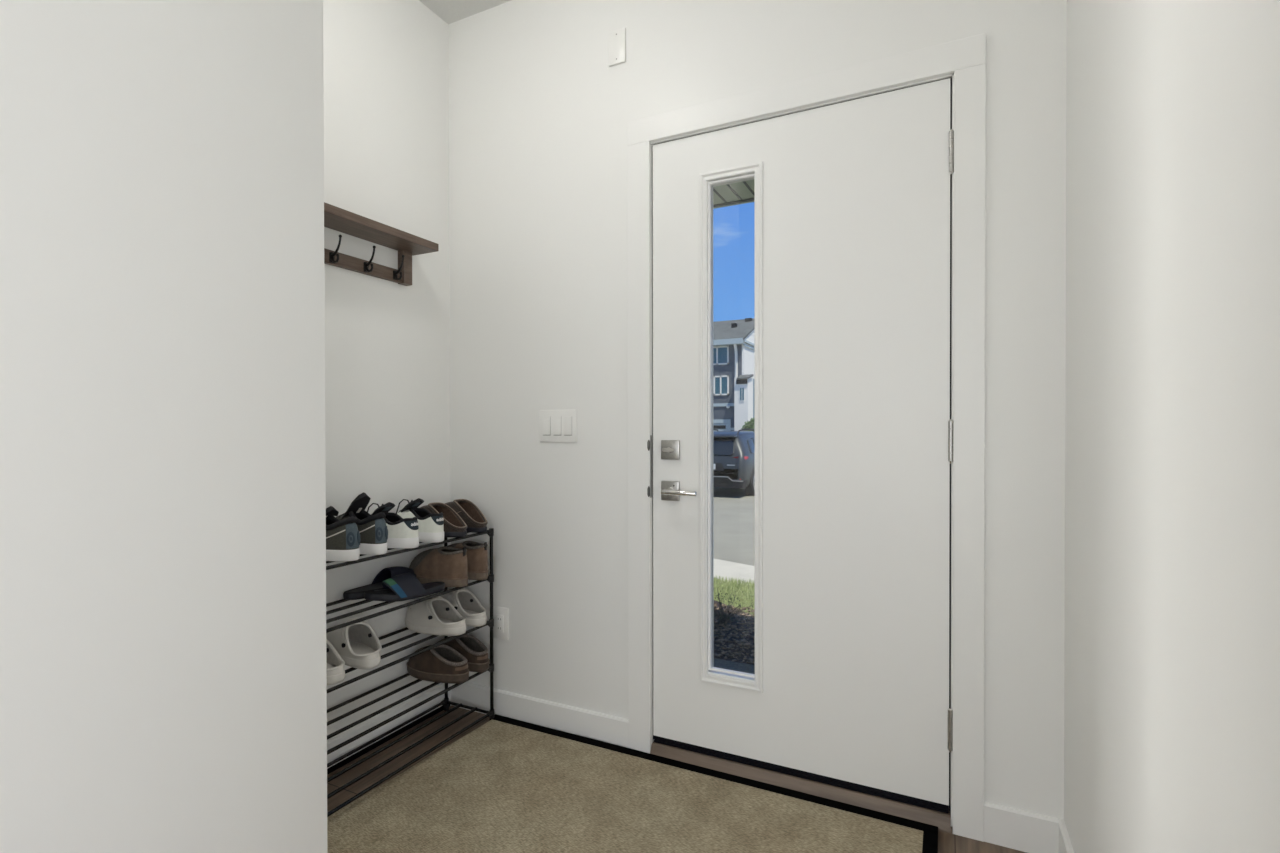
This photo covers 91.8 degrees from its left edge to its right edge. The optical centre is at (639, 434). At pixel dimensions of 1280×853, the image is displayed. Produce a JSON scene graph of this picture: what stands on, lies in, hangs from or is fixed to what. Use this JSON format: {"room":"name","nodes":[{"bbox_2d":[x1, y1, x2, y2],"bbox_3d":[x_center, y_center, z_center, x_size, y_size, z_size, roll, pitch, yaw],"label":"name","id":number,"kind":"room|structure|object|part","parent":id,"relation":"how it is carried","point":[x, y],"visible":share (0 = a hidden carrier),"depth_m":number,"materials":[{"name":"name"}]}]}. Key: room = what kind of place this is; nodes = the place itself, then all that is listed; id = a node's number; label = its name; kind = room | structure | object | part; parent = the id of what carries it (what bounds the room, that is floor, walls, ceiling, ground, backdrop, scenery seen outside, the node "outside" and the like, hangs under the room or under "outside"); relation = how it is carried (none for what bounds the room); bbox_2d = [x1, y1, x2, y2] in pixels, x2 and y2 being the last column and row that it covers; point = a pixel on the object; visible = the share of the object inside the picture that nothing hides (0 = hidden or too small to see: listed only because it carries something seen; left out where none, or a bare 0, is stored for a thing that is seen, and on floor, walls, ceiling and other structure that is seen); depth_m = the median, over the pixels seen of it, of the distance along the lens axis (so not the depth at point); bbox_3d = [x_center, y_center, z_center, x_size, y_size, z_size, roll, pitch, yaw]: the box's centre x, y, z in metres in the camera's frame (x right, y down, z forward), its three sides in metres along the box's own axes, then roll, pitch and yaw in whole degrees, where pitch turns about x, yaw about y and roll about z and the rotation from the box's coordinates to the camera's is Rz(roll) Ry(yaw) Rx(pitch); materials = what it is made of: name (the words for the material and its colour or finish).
{"room":"home entryway","nodes":[
{"label":"home entryway","id":0,"kind":"room"},
{"bbox_2d":[0,0,327,852],"bbox_3d":[-1.040,-0.272,1.048,0.842,2.771,0.503,0,0,26],"label":"wall","id":1,"kind":"structure","parent":0,"point":[163,666],"depth_m":0.86,"materials":[{"name":"white paint"}]},
{"bbox_2d":[323,0,450,739],"bbox_3d":[-1.095,-0.229,2.023,0.120,2.871,1.437,0,0,26],"label":"wall","id":2,"kind":"structure","parent":0,"point":[386,62],"depth_m":2.25,"materials":[{"name":"white paint"}]},
{"bbox_2d":[324,202,438,285],"bbox_3d":[-0.972,-0.629,1.990,0.130,0.150,0.757,0,0,26],"label":"shelf","id":3,"kind":"object","parent":2,"relation":"attached to","point":[407,245],"visible":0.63,"depth_m":2.12,"materials":[{"name":"brown wood"}]},
{"bbox_3d":[-1.022,-0.579,2.015,0.018,0.044,0.609,0,0,26],"label":"rail","id":4,"kind":"part","parent":3,"relation":"part of","materials":[{"name":"brown wood"}]},
{"bbox_2d":[327,704,449,774],"bbox_3d":[-1.031,1.098,1.992,0.001,0.019,1.177,0,0,26],"label":"trim","id":5,"kind":"structure","parent":2,"relation":"attached to","point":[414,723],"depth_m":2.22,"materials":[{"name":"black"}]},
{"bbox_2d":[327,683,450,768],"bbox_3d":[-1.033,1.055,2.003,0.013,0.104,1.197,0,0,26],"label":"baseboard","id":6,"kind":"structure","parent":2,"relation":"attached to","point":[364,726],"depth_m":2.22,"materials":[{"name":"white paint"}]},
{"bbox_2d":[419,0,510,23],"bbox_3d":[-3.065,-1.738,-1.078,9.800,0.200,8.720,0,0,26],"label":"ceiling","id":7,"kind":"structure","parent":0,"point":[450,11],"depth_m":2.42,"materials":[{"name":"white paint"}]},
{"bbox_2d":[327,706,1026,852],"bbox_3d":[-3.064,1.193,-1.065,9.800,0.120,8.700,0,0,26],"label":"floor","id":8,"kind":"structure","parent":0,"point":[947,843],"depth_m":2.08,"materials":[{"name":"wood"}]},
{"bbox_2d":[326,528,493,816],"bbox_3d":[-0.867,0.735,2.039,0.250,0.745,0.897,0,0,26],"label":"shoe rack","id":9,"kind":"object","parent":8,"relation":"on","point":[490,532],"visible":0.24,"depth_m":2.08,"materials":[{"name":"black metal"}]},
{"bbox_2d":[326,639,344,684],"bbox_3d":[-0.985,0.654,1.843,0.268,0.126,0.112,0,0,29],"label":"clog","id":10,"kind":"object","parent":9,"relation":"on","point":[335,663],"visible":0.34,"depth_m":1.83,"materials":[{"name":"white"}]},
{"bbox_3d":[-0.971,0.550,2.088,0.011,0.011,0.878,0,0,26],"label":"rail","id":11,"kind":"part","parent":9,"relation":"part of","materials":[{"name":"black metal"}]},
{"bbox_2d":[326,506,360,561],"bbox_3d":[-0.953,0.291,1.865,0.266,0.156,0.100,0,0,26],"label":"sneaker","id":12,"kind":"object","parent":9,"relation":"on","point":[343,539],"visible":0.57,"depth_m":1.80,"materials":[{"name":"black fabric"}]},
{"bbox_2d":[345,523,358,548],"bbox_3d":[-0.841,0.296,1.819,0.022,0.072,0.044,0,0,26],"label":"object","id":13,"kind":"structure","parent":12,"relation":"on","point":[351,527],"depth_m":1.81,"materials":[{"name":"blue fabric"}]},
{"bbox_3d":[-0.901,0.550,2.054,0.011,0.011,0.878,0,0,26],"label":"rail","id":14,"kind":"part","parent":9,"relation":"part of","materials":[{"name":"black metal"}]},
{"bbox_2d":[326,618,381,669],"bbox_3d":[-0.915,0.653,1.983,0.268,0.126,0.112,0,1,35],"label":"clog","id":15,"kind":"object","parent":9,"relation":"on","point":[358,644],"visible":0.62,"depth_m":1.96,"materials":[{"name":"white rubber"}]},
{"bbox_3d":[-0.833,0.551,2.020,0.011,0.011,0.878,0,0,26],"label":"rail","id":16,"kind":"part","parent":9,"relation":"part of","materials":[{"name":"black metal"}]},
{"bbox_2d":[336,492,387,554],"bbox_3d":[-0.900,0.275,1.972,0.266,0.186,0.100,0,0,26],"label":"sneaker","id":17,"kind":"object","parent":9,"relation":"on","point":[373,530],"visible":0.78,"depth_m":1.91,"materials":[{"name":"black fabric"}]},
{"bbox_2d":[375,518,386,542],"bbox_3d":[-0.795,0.295,1.911,0.022,0.072,0.044,0,0,26],"label":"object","id":18,"kind":"structure","parent":17,"relation":"on","point":[381,522],"depth_m":1.90,"materials":[{"name":"blue fabric"}]},
{"bbox_3d":[-0.970,0.894,2.091,0.011,0.011,0.878,0,0,26],"label":"rail","id":19,"kind":"part","parent":9,"relation":"part of","materials":[{"name":"black metal"}]},
{"bbox_3d":[-0.901,0.894,2.057,0.011,0.011,0.878,0,0,26],"label":"rail","id":20,"kind":"part","parent":9,"relation":"part of","materials":[{"name":"black metal"}]},
{"bbox_2d":[343,566,416,599],"bbox_3d":[-0.889,0.503,2.145,0.100,0.078,0.272,0,0,32],"label":"sandal","id":21,"kind":"object","parent":9,"relation":"on","point":[357,593],"visible":0.57,"depth_m":2.15,"materials":[{"name":"black rubber"}]},
{"bbox_3d":[-0.832,0.894,2.023,0.011,0.011,0.878,0,0,26],"label":"rail","id":22,"kind":"part","parent":9,"relation":"part of","materials":[{"name":"black metal"}]},
{"bbox_3d":[-0.970,1.070,2.092,0.011,0.011,0.878,0,0,26],"label":"rail","id":23,"kind":"part","parent":9,"relation":"part of","materials":[{"name":"black metal"}]},
{"bbox_3d":[-0.833,0.722,2.022,0.011,0.011,0.878,0,0,26],"label":"rail","id":24,"kind":"part","parent":9,"relation":"part of","materials":[{"name":"black metal"}]},
{"bbox_2d":[367,502,418,548],"bbox_3d":[-0.849,0.295,2.061,0.271,0.144,0.103,0,0,26],"label":"sneaker","id":25,"kind":"object","parent":9,"relation":"on","point":[402,533],"visible":0.71,"depth_m":2.00,"materials":[{"name":"white leather"}]},
{"bbox_3d":[-0.971,0.721,2.090,0.011,0.011,0.878,0,0,26],"label":"rail","id":26,"kind":"part","parent":9,"relation":"part of","materials":[{"name":"black metal"}]},
{"bbox_3d":[-0.901,1.070,2.058,0.011,0.011,0.878,0,0,26],"label":"rail","id":27,"kind":"part","parent":9,"relation":"part of","materials":[{"name":"black metal"}]},
{"bbox_3d":[-0.833,0.374,2.019,0.011,0.011,0.878,0,0,26],"label":"rail","id":28,"kind":"part","parent":9,"relation":"part of","materials":[{"name":"black metal"}]},
{"bbox_3d":[-0.901,0.721,2.055,0.011,0.011,0.878,0,0,26],"label":"rail","id":29,"kind":"part","parent":9,"relation":"part of","materials":[{"name":"black metal"}]},
{"bbox_3d":[-0.832,1.071,2.024,0.011,0.011,0.878,0,0,26],"label":"rail","id":30,"kind":"part","parent":9,"relation":"part of","materials":[{"name":"black metal"}]},
{"bbox_2d":[364,573,444,601],"bbox_3d":[-0.780,0.504,2.081,0.272,0.078,0.102,0,1,-44],"label":"sandal","id":31,"kind":"object","parent":9,"relation":"on","point":[402,587],"visible":1,"depth_m":2.04,"materials":[{"name":"black rubber"}]},
{"bbox_3d":[-0.764,0.551,1.986,0.011,0.011,0.878,0,0,26],"label":"rail","id":32,"kind":"part","parent":9,"relation":"part of","materials":[{"name":"black metal"}]},
{"bbox_3d":[-0.764,0.374,1.985,0.011,0.011,0.878,0,0,26],"label":"rail","id":33,"kind":"part","parent":9,"relation":"part of","materials":[{"name":"black metal"}]},
{"bbox_3d":[-0.763,1.071,1.990,0.011,0.011,0.878,0,0,26],"label":"rail","id":34,"kind":"part","parent":9,"relation":"part of","materials":[{"name":"black metal"}]},
{"bbox_3d":[-0.763,0.895,1.989,0.011,0.011,0.878,0,0,26],"label":"rail","id":35,"kind":"part","parent":9,"relation":"part of","materials":[{"name":"black metal"}]},
{"bbox_3d":[-0.764,0.722,1.988,0.011,0.011,0.878,0,0,26],"label":"rail","id":36,"kind":"part","parent":9,"relation":"part of","materials":[{"name":"black metal"}]},
{"bbox_2d":[396,498,443,542],"bbox_3d":[-0.792,0.294,2.182,0.271,0.144,0.103,0,0,26],"label":"sneaker","id":37,"kind":"object","parent":9,"relation":"on","point":[431,526],"visible":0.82,"depth_m":2.12,"materials":[{"name":"white leather"}]},
{"bbox_2d":[405,596,465,635],"bbox_3d":[-0.753,0.650,2.267,0.268,0.126,0.112,0,0,26],"label":"clog","id":38,"kind":"object","parent":9,"relation":"on","point":[437,615],"visible":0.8,"depth_m":2.23,"materials":[{"name":"white rubber"}]},
{"bbox_2d":[407,644,468,683],"bbox_3d":[-0.747,0.830,2.274,0.277,0.112,0.112,0,0,26],"label":"slipper","id":39,"kind":"object","parent":9,"relation":"on","point":[442,663],"visible":0.94,"depth_m":2.23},
{"bbox_2d":[409,546,467,586],"bbox_3d":[-0.748,0.472,2.267,0.277,0.140,0.105,0,0,26],"label":"boot","id":40,"kind":"object","parent":9,"relation":"on","point":[446,564],"visible":0.91,"depth_m":2.21,"materials":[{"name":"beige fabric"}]},
{"bbox_3d":[-0.629,0.471,2.218,0.014,0.079,0.042,0,0,26],"label":"heel panel","id":41,"kind":"part","parent":40,"relation":"part of","materials":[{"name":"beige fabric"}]},
{"bbox_2d":[420,502,466,536],"bbox_3d":[-0.748,0.308,2.268,0.266,0.115,0.100,0,0,26],"label":"slipper","id":42,"kind":"object","parent":9,"relation":"on","point":[454,526],"visible":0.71,"depth_m":2.25,"materials":[{"name":"brown fabric"}]},
{"bbox_3d":[-0.776,0.734,2.483,0.013,0.736,0.013,0,0,26],"label":"post","id":43,"kind":"part","parent":9,"relation":"part of","materials":[{"name":"black metal"}]},
{"bbox_2d":[437,634,489,671],"bbox_3d":[-0.690,0.829,2.390,0.277,0.112,0.112,0,0,26],"label":"slipper","id":44,"kind":"object","parent":9,"relation":"on","point":[470,647],"visible":0.66,"depth_m":2.33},
{"bbox_2d":[441,588,486,626],"bbox_3d":[-0.696,0.650,2.383,0.268,0.126,0.112,0,0,26],"label":"clog","id":45,"kind":"object","parent":9,"relation":"on","point":[465,602],"visible":0.61,"depth_m":2.36,"materials":[{"name":"white rubber"}]},
{"bbox_2d":[445,499,487,532],"bbox_3d":[-0.692,0.307,2.382,0.266,0.115,0.100,0,0,26],"label":"slipper","id":46,"kind":"object","parent":9,"relation":"on","point":[476,522],"visible":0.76,"depth_m":2.34,"materials":[{"name":"brown fabric"}]},
{"bbox_2d":[448,541,488,579],"bbox_3d":[-0.691,0.471,2.383,0.277,0.140,0.105,0,0,26],"label":"boot","id":47,"kind":"object","parent":9,"relation":"on","point":[477,554],"visible":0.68,"depth_m":2.31,"materials":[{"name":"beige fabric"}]},
{"bbox_3d":[-0.579,0.470,2.319,0.014,0.079,0.042,0,0,26],"label":"heel panel","id":48,"kind":"part","parent":47,"relation":"part of","materials":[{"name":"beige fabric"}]},
{"bbox_3d":[-0.570,0.727,2.382,0.013,0.720,0.013,0,0,26],"label":"post","id":49,"kind":"part","parent":9,"relation":"part of","materials":[{"name":"black metal"}]},
{"bbox_2d":[327,714,937,852],"bbox_3d":[-0.138,1.101,1.564,1.593,0.014,1.156,0,0,26],"label":"mat","id":50,"kind":"object","parent":8,"relation":"on","point":[507,785],"visible":1,"depth_m":1.81,"materials":[{"name":"beige carpet"}]},
{"bbox_2d":[713,181,753,202],"bbox_3d":[0.159,-1.321,2.967,5.619,0.004,1.360,0,0,26],"label":"trim","id":51,"kind":"structure","parent":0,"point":[744,182],"depth_m":3.38,"materials":[{"name":"grey wood"}]},
{"bbox_2d":[448,0,1066,819],"bbox_3d":[0.145,-0.281,2.146,2.195,2.771,0.120,0,0,26],"label":"wall","id":52,"kind":"structure","parent":0,"point":[539,115],"depth_m":2.20,"materials":[{"name":"white paint"}]},
{"bbox_2d":[493,606,508,639],"bbox_3d":[-0.544,0.736,2.420,0.072,0.124,0.013,0,0,26],"label":"power outlet","id":53,"kind":"object","parent":52,"relation":"attached to","point":[500,614],"visible":0.98,"depth_m":2.41,"materials":[{"name":"white plastic"}]},
{"bbox_2d":[496,614,503,632],"bbox_3d":[-0.545,0.736,2.418,0.034,0.068,0.008,0,0,26],"label":"socket","id":54,"kind":"object","parent":53,"relation":"attached to","point":[499,617],"depth_m":2.41,"materials":[{"name":"white plastic"}]},
{"bbox_2d":[451,682,627,747],"bbox_3d":[-0.402,1.052,2.352,0.812,0.104,0.013,0,0,26],"label":"baseboard","id":55,"kind":"structure","parent":52,"relation":"attached to","point":[603,727],"depth_m":2.32,"materials":[{"name":"white paint"}]},
{"bbox_2d":[539,409,576,441],"bbox_3d":[-0.305,-0.032,2.296,0.166,0.120,0.012,0,0,26],"label":"light switch","id":56,"kind":"object","parent":52,"relation":"attached to","point":[554,425],"visible":1,"depth_m":2.29,"materials":[{"name":"white plastic"}]},
{"bbox_2d":[608,28,625,66],"bbox_3d":[-0.080,-1.358,2.176,0.067,0.117,0.010,0,0,26],"label":"blank plate","id":57,"kind":"object","parent":52,"relation":"attached to","point":[617,38],"visible":1,"depth_m":2.17,"materials":[{"name":"white plastic"}]},
{"bbox_2d":[647,435,651,497],"bbox_3d":[0.034,0.109,2.126,0.010,0.214,0.028,0,0,26],"label":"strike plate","id":58,"kind":"structure","parent":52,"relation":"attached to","point":[649,443],"depth_m":2.13,"materials":[{"name":"silver metal"}]},
{"bbox_3d":[0.037,0.109,2.131,0.002,0.214,0.016,0,0,26],"label":"strike plate","id":59,"kind":"part","parent":58,"relation":"part of","materials":[{"name":"silver metal"}]},
{"bbox_2d":[650,741,950,833],"bbox_3d":[0.486,1.135,2.002,0.922,0.140,0.178,0,0,26],"label":"threshold","id":60,"kind":"object","parent":52,"relation":"attached to","point":[942,820],"depth_m":1.90,"materials":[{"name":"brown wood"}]},
{"bbox_2d":[652,78,953,812],"bbox_3d":[0.456,0.035,1.930,0.927,2.058,0.117,0,0,26],"label":"door","id":61,"kind":"structure","parent":52,"relation":"in","point":[849,688],"depth_m":1.88,"materials":[{"name":"white paint"}]},
{"bbox_3d":[0.103,0.190,2.102,0.065,0.067,0.012,0,0,26],"label":"handle","id":62,"kind":"part","parent":61,"relation":"part of","materials":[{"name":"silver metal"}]},
{"bbox_3d":[0.134,0.191,2.053,0.123,0.030,0.051,0,0,26],"label":"lever","id":63,"kind":"part","parent":61,"relation":"part of","materials":[{"name":"silver metal"}]},
{"bbox_3d":[0.294,-0.021,2.009,0.212,1.677,0.018,0,0,26],"label":"window moulding","id":64,"kind":"part","parent":61,"relation":"part of","materials":[{"name":"white paint"}]},
{"bbox_3d":[0.312,-0.021,2.047,0.212,1.677,0.034,0,0,26],"label":"window moulding","id":65,"kind":"part","parent":61,"relation":"part of","materials":[{"name":"clear glass"}]},
{"bbox_2d":[627,33,985,841],"bbox_3d":[0.479,0.011,1.986,1.087,2.187,0.156,0,0,26],"label":"door frame","id":66,"kind":"structure","parent":52,"relation":"attached to","point":[965,58],"depth_m":1.72,"materials":[{"name":"white paint"}]},
{"bbox_2d":[984,801,1058,852],"bbox_3d":[1.014,1.054,1.654,0.170,0.104,0.013,0,0,26],"label":"baseboard","id":67,"kind":"structure","parent":52,"relation":"attached to","point":[1005,826],"depth_m":1.65,"materials":[{"name":"white paint"}]},
{"bbox_2d":[1064,0,1279,852],"bbox_3d":[0.803,-0.223,0.863,0.120,2.871,1.840,0,0,26],"label":"wall","id":68,"kind":"structure","parent":0,"point":[1172,668],"depth_m":0.86,"materials":[{"name":"white paint"}]},
{"bbox_2d":[1059,819,1073,852],"bbox_3d":[0.719,1.061,0.848,0.013,0.104,1.720,0,0,26],"label":"baseboard","id":69,"kind":"structure","parent":68,"relation":"attached to","point":[1065,846],"depth_m":1.56,"materials":[{"name":"white paint"}]},
{"bbox_3d":[-1.324,-1.524,-0.485,10.000,5.900,6.120,0,0,26],"label":"wall","id":70,"kind":"structure","parent":0,"visible":0},
{"bbox_2d":[713,179,753,204],"bbox_3d":[0.332,-1.382,2.875,10.000,0.120,1.370,0,0,26],"label":"soffit","id":71,"kind":"structure","parent":70,"relation":"attached to","point":[740,188],"depth_m":3.40,"materials":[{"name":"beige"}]},
{"label":"outside","id":72,"kind":"structure","parent":0,"visible":0},
{"bbox_2d":[713,487,754,499],"bbox_3d":[14.613,1.364,52.212,140.000,0.180,77.300,0,0,26],"label":"street","id":73,"kind":"structure","parent":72,"point":[735,493],"depth_m":16.40,"materials":[{"name":"grey asphalt"}]},
{"bbox_2d":[713,318,754,430],"bbox_3d":[1.740,-4.373,57.229,20.750,11.341,12.700,0,0,26],"label":"house","id":74,"kind":"structure","parent":73,"relation":"on","point":[733,340],"depth_m":48.90,"materials":[{"name":"grey stone"}]},
{"bbox_3d":[6.138,-6.266,49.237,1.700,1.270,0.040,0,0,26],"label":"pane","id":75,"kind":"part","parent":74,"relation":"part of","materials":[{"name":"teal glass"}]},
{"bbox_3d":[6.438,-3.890,49.108,1.060,1.360,0.040,0,0,26],"label":"pane","id":76,"kind":"part","parent":74,"relation":"part of","materials":[{"name":"teal glass"}]},
{"bbox_3d":[5.146,0.072,49.738,5.600,2.550,0.090,0,0,26],"label":"garage trim","id":77,"kind":"part","parent":74,"relation":"part of","materials":[{"name":"grey"}]},
{"bbox_3d":[-1.179,-2.365,52.842,19.100,0.240,0.080,0,0,26],"label":"belt trim","id":78,"kind":"part","parent":74,"relation":"part of","materials":[{"name":"grey"}]},
{"bbox_2d":[731,318,751,327],"bbox_3d":[8.574,-9.391,52.262,2.301,1.014,0.622,0,1,-42],"label":"roof vent","id":79,"kind":"object","parent":74,"relation":"attached to","point":[739,324],"depth_m":52.08,"materials":[{"name":"black"}]},
{"bbox_3d":[7.799,-3.095,47.418,0.300,0.950,0.060,0,0,26],"label":"annex pane","id":80,"kind":"part","parent":74,"relation":"part of","materials":[{"name":"teal glass"}]},
{"bbox_3d":[10.582,-7.167,53.182,0.180,0.440,11.600,0,0,26],"label":"gable trim","id":81,"kind":"part","parent":74,"relation":"part of","materials":[{"name":"grey"}]},
{"bbox_2d":[713,428,754,494],"bbox_3d":[2.724,0.688,17.527,2.200,1.718,4.622,0,0,26],"label":"parked car","id":82,"kind":"object","parent":73,"relation":"on","point":[733,451],"visible":0.38,"depth_m":15.44,"materials":[{"name":"grey paint"}]},
{"bbox_3d":[1.716,1.089,15.486,1.764,0.128,0.064,0,0,26],"label":"bumper trim","id":83,"kind":"part","parent":82,"relation":"part of","materials":[{"name":"silver metal"}]},
{"bbox_2d":[740,418,754,431],"bbox_3d":[8.506,0.090,45.696,2.375,2.703,1.921,0,0,26],"label":"shrub","id":84,"kind":"object","parent":73,"relation":"on","point":[750,424],"visible":0.14,"depth_m":45.48,"materials":[{"name":"green plant"}]},
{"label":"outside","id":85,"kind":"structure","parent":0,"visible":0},
{"bbox_2d":[714,575,754,615],"bbox_3d":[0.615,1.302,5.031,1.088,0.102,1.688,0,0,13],"label":"grass","id":86,"kind":"structure","parent":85,"point":[732,584],"depth_m":5.17,"materials":[{"name":"green plant"}]},
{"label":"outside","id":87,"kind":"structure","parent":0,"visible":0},
{"bbox_2d":[714,600,754,664],"bbox_3d":[0.644,1.343,3.519,10.000,0.120,2.800,0,0,26],"label":"mulch bed","id":88,"kind":"object","parent":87,"point":[739,626],"visible":0.07,"depth_m":3.90,"materials":[{"name":"soil"}]},
{"bbox_2d":[714,588,753,630],"bbox_3d":[0.566,1.170,4.165,0.474,0.221,0.495,0,0,26],"label":"dry shrub","id":89,"kind":"object","parent":88,"relation":"on","point":[722,617],"visible":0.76,"depth_m":4.15,"materials":[{"name":"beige plant"}]},
{"bbox_2d":[714,658,754,673],"bbox_3d":[0.745,1.310,2.593,2.200,0.180,1.110,0,0,26],"label":"porch slab","id":90,"kind":"object","parent":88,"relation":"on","point":[724,664],"depth_m":3.25,"materials":[{"name":"grey concrete"}]},
{"bbox_2d":[714,603,754,663],"bbox_3d":[0.467,1.274,4.039,1.305,0.013,1.249,0,0,26],"label":"bark mulch","id":91,"kind":"object","parent":88,"relation":"on","point":[741,642],"visible":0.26,"depth_m":3.91,"materials":[{"name":"black wood"}]},
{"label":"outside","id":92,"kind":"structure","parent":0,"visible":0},
{"bbox_2d":[714,559,754,582],"bbox_3d":[0.038,1.452,7.944,17.000,0.180,6.600,0,0,26],"label":"sidewalk","id":93,"kind":"structure","parent":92,"point":[728,569],"depth_m":6.46,"materials":[{"name":"white concrete"}]},
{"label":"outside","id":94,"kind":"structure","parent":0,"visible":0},
{"bbox_2d":[713,498,754,565],"bbox_3d":[-4.841,1.560,12.747,100.000,0.308,10.700,0,0,26],"label":"street","id":95,"kind":"structure","parent":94,"point":[733,519],"depth_m":9.80,"materials":[{"name":"concrete"}]},
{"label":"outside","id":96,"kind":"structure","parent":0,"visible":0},
{"bbox_2d":[713,198,753,208],"bbox_3d":[0.633,-1.322,3.485,10.000,0.010,0.012,0,0,26],"label":"trim","id":97,"kind":"structure","parent":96,"point":[750,199],"depth_m":3.53,"materials":[{"name":"grey"}]}
]}

